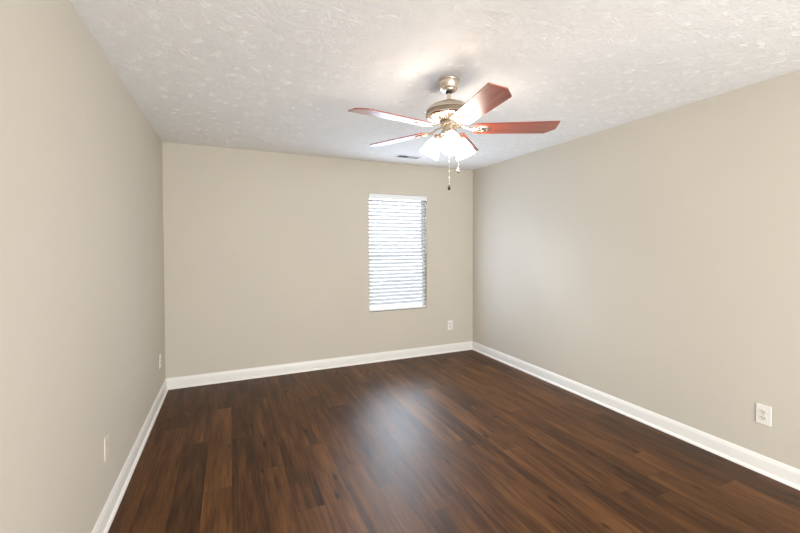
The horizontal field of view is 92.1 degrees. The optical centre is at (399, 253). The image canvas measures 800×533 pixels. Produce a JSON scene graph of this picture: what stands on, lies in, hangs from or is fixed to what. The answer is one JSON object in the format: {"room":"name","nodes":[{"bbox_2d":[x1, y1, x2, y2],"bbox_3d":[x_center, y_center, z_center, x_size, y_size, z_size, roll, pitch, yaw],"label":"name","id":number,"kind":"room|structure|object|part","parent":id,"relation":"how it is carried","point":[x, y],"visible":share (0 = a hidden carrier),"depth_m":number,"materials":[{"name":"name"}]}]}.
{"room":"empty bedroom","nodes":[
{"label":"empty bedroom","id":0,"kind":"room"},
{"bbox_2d":[0,0,165,532],"bbox_3d":[-1.003,0.196,0.605,0.160,2.440,7.230,-1,1,-24],"label":"wall","id":1,"kind":"structure","parent":0,"point":[82,307],"depth_m":1.55,"materials":[{"name":"beige paint"}]},
{"bbox_2d":[104,432,109,461],"bbox_3d":[-1.515,1.000,1.992,0.007,0.120,0.074,-1,1,-24],"label":"wall plate","id":2,"kind":"object","parent":1,"relation":"attached to","point":[106,439],"visible":1,"depth_m":1.98,"materials":[{"name":"beige plastic"}]},
{"bbox_2d":[91,379,167,532],"bbox_3d":[-0.916,1.360,0.667,0.026,0.110,6.910,-1,1,-24],"label":"baseboard","id":3,"kind":"structure","parent":1,"relation":"attached to","point":[106,517],"depth_m":2.34,"materials":[{"name":"white wood"}]},
{"bbox_2d":[162,142,472,377],"bbox_3d":[-0.699,0.111,4.603,3.629,2.440,0.160,-1,1,-24],"label":"wall","id":4,"kind":"structure","parent":0,"point":[266,254],"depth_m":4.28,"materials":[{"name":"beige paint"}]},
{"bbox_2d":[166,341,471,389],"bbox_3d":[-0.659,1.278,4.542,3.629,0.110,0.026,-1,1,-24],"label":"baseboard","id":5,"kind":"structure","parent":4,"relation":"attached to","point":[282,369],"depth_m":4.37,"materials":[{"name":"white wood"}]},
{"bbox_2d":[369,198,420,307],"bbox_3d":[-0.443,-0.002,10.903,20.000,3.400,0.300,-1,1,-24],"label":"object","id":6,"kind":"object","parent":4,"relation":"attached to","point":[417,303],"depth_m":10.86,"materials":[{"name":"white plastic"}]},
{"bbox_2d":[369,201,423,308],"bbox_3d":[-0.054,-0.011,4.908,0.785,1.441,0.068,-1,1,-24],"label":"window","id":7,"kind":"structure","parent":4,"relation":"in","point":[422,303],"depth_m":5.03,"materials":[{"name":"white plastic"}]},
{"bbox_3d":[-0.047,0.338,4.900,0.759,0.718,0.028,-1,1,-24],"label":"sash","id":8,"kind":"part","parent":7,"relation":"part of","materials":[{"name":"white plastic"}]},
{"bbox_2d":[369,193,426,310],"bbox_3d":[-0.025,-0.012,4.842,0.781,1.433,0.067,-1,1,-24],"label":"window blind","id":9,"kind":"object","parent":7,"relation":"attached to","point":[371,195],"visible":0.92,"depth_m":4.83,"materials":[{"name":"white plastic"}]},
{"bbox_3d":[-0.026,0.695,4.859,0.773,0.020,0.048,-1,1,-24],"label":"rail","id":10,"kind":"part","parent":9,"relation":"part of","materials":[{"name":"white plastic"}]},
{"bbox_3d":[-0.060,-0.360,4.913,0.759,0.718,0.028,-1,1,-24],"label":"sash","id":11,"kind":"part","parent":7,"relation":"part of","materials":[{"name":"white plastic"}]},
{"bbox_3d":[-0.054,-0.011,4.908,0.785,1.441,0.068,-1,1,-24],"label":"frame","id":12,"kind":"part","parent":7,"relation":"part of","materials":[{"name":"white plastic"}]},
{"bbox_2d":[448,320,452,329],"bbox_3d":[0.668,0.957,5.132,0.076,0.124,0.009,-1,1,-24],"label":"wall outlet","id":13,"kind":"object","parent":4,"relation":"attached to","point":[450,322],"visible":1,"depth_m":5.13,"materials":[{"name":"white plastic"}]},
{"bbox_2d":[70,0,799,169],"bbox_3d":[0.728,-1.102,1.343,3.949,0.121,7.230,-1,1,-24],"label":"ceiling","id":14,"kind":"structure","parent":0,"point":[279,76],"depth_m":2.12,"materials":[{"name":"white paint"}]},
{"bbox_2d":[395,154,422,159],"bbox_3d":[0.098,-1.103,4.417,0.300,0.007,0.150,-1,1,-24],"label":"ceiling vent","id":15,"kind":"object","parent":14,"relation":"in","point":[398,155],"visible":1,"depth_m":4.40,"materials":[{"name":"white metal"}]},
{"bbox_2d":[348,76,559,189],"bbox_3d":[0.281,-0.724,2.350,1.241,0.678,1.256,-1,1,-24],"label":"ceiling fan","id":16,"kind":"object","parent":14,"relation":"hanging from","point":[449,114],"visible":1,"depth_m":2.30,"materials":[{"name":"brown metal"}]},
{"bbox_3d":[-0.034,-0.761,2.160,0.502,0.006,0.154,-1,11,-33],"label":"blade","id":17,"kind":"part","parent":16,"relation":"part of","materials":[{"name":"brown wood"}]},
{"bbox_3d":[-0.010,-0.771,2.631,0.502,0.006,0.154,1,11,39],"label":"blade","id":18,"kind":"part","parent":16,"relation":"part of","materials":[{"name":"brown wood"}]},
{"bbox_3d":[0.192,-0.659,2.443,0.137,0.146,0.131,1,1,29],"label":"lamp shade","id":19,"kind":"part","parent":16,"relation":"part of","materials":[{"name":"white glass"}]},
{"bbox_3d":[0.303,-0.670,2.272,0.054,0.087,0.069,0,1,-1],"label":"bulb","id":20,"kind":"part","parent":16,"relation":"part of","materials":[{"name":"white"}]},
{"bbox_3d":[0.304,-0.655,2.255,0.131,0.146,0.137,0,1,-1],"label":"lamp shade","id":21,"kind":"part","parent":16,"relation":"part of","materials":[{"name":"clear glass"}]},
{"bbox_3d":[0.410,-0.659,2.446,0.137,0.146,0.131,-1,1,-31],"label":"lamp shade","id":22,"kind":"part","parent":16,"relation":"part of","materials":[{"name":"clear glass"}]},
{"bbox_3d":[0.445,-0.775,2.753,0.154,0.006,0.502,-10,-2,21],"label":"blade","id":23,"kind":"part","parent":16,"relation":"part of","materials":[{"name":"brown wood"}]},
{"bbox_3d":[0.406,-0.758,1.992,0.154,0.006,0.502,9,-1,-15],"label":"blade","id":24,"kind":"part","parent":16,"relation":"part of","materials":[{"name":"brown wood"}]},
{"bbox_3d":[0.702,-0.767,2.358,0.502,0.006,0.154,0,-8,3],"label":"blade","id":25,"kind":"part","parent":16,"relation":"part of","materials":[{"name":"brown wood"}]},
{"bbox_2d":[108,350,799,532],"bbox_3d":[0.732,1.446,1.397,3.949,0.100,7.230,-1,1,-24],"label":"floor","id":26,"kind":"structure","parent":0,"point":[468,441],"depth_m":2.50,"materials":[{"name":"brown wood"}]},
{"bbox_2d":[473,70,799,469],"bbox_3d":[2.463,0.158,2.136,0.160,2.440,7.230,-1,1,-24],"label":"wall","id":27,"kind":"structure","parent":0,"point":[651,263],"depth_m":2.92,"materials":[{"name":"beige paint"}]},
{"bbox_2d":[472,341,799,490],"bbox_3d":[2.380,1.323,2.123,0.026,0.110,6.910,-1,1,-24],"label":"baseboard","id":28,"kind":"structure","parent":27,"relation":"attached to","point":[788,475],"depth_m":2.93,"materials":[{"name":"white wood"}]},
{"bbox_2d":[756,403,771,426],"bbox_3d":[2.263,1.006,2.400,0.009,0.124,0.076,-1,1,-24],"label":"wall outlet","id":29,"kind":"object","parent":27,"relation":"attached to","point":[763,412],"visible":1,"depth_m":2.40,"materials":[{"name":"white plastic"}]}
]}

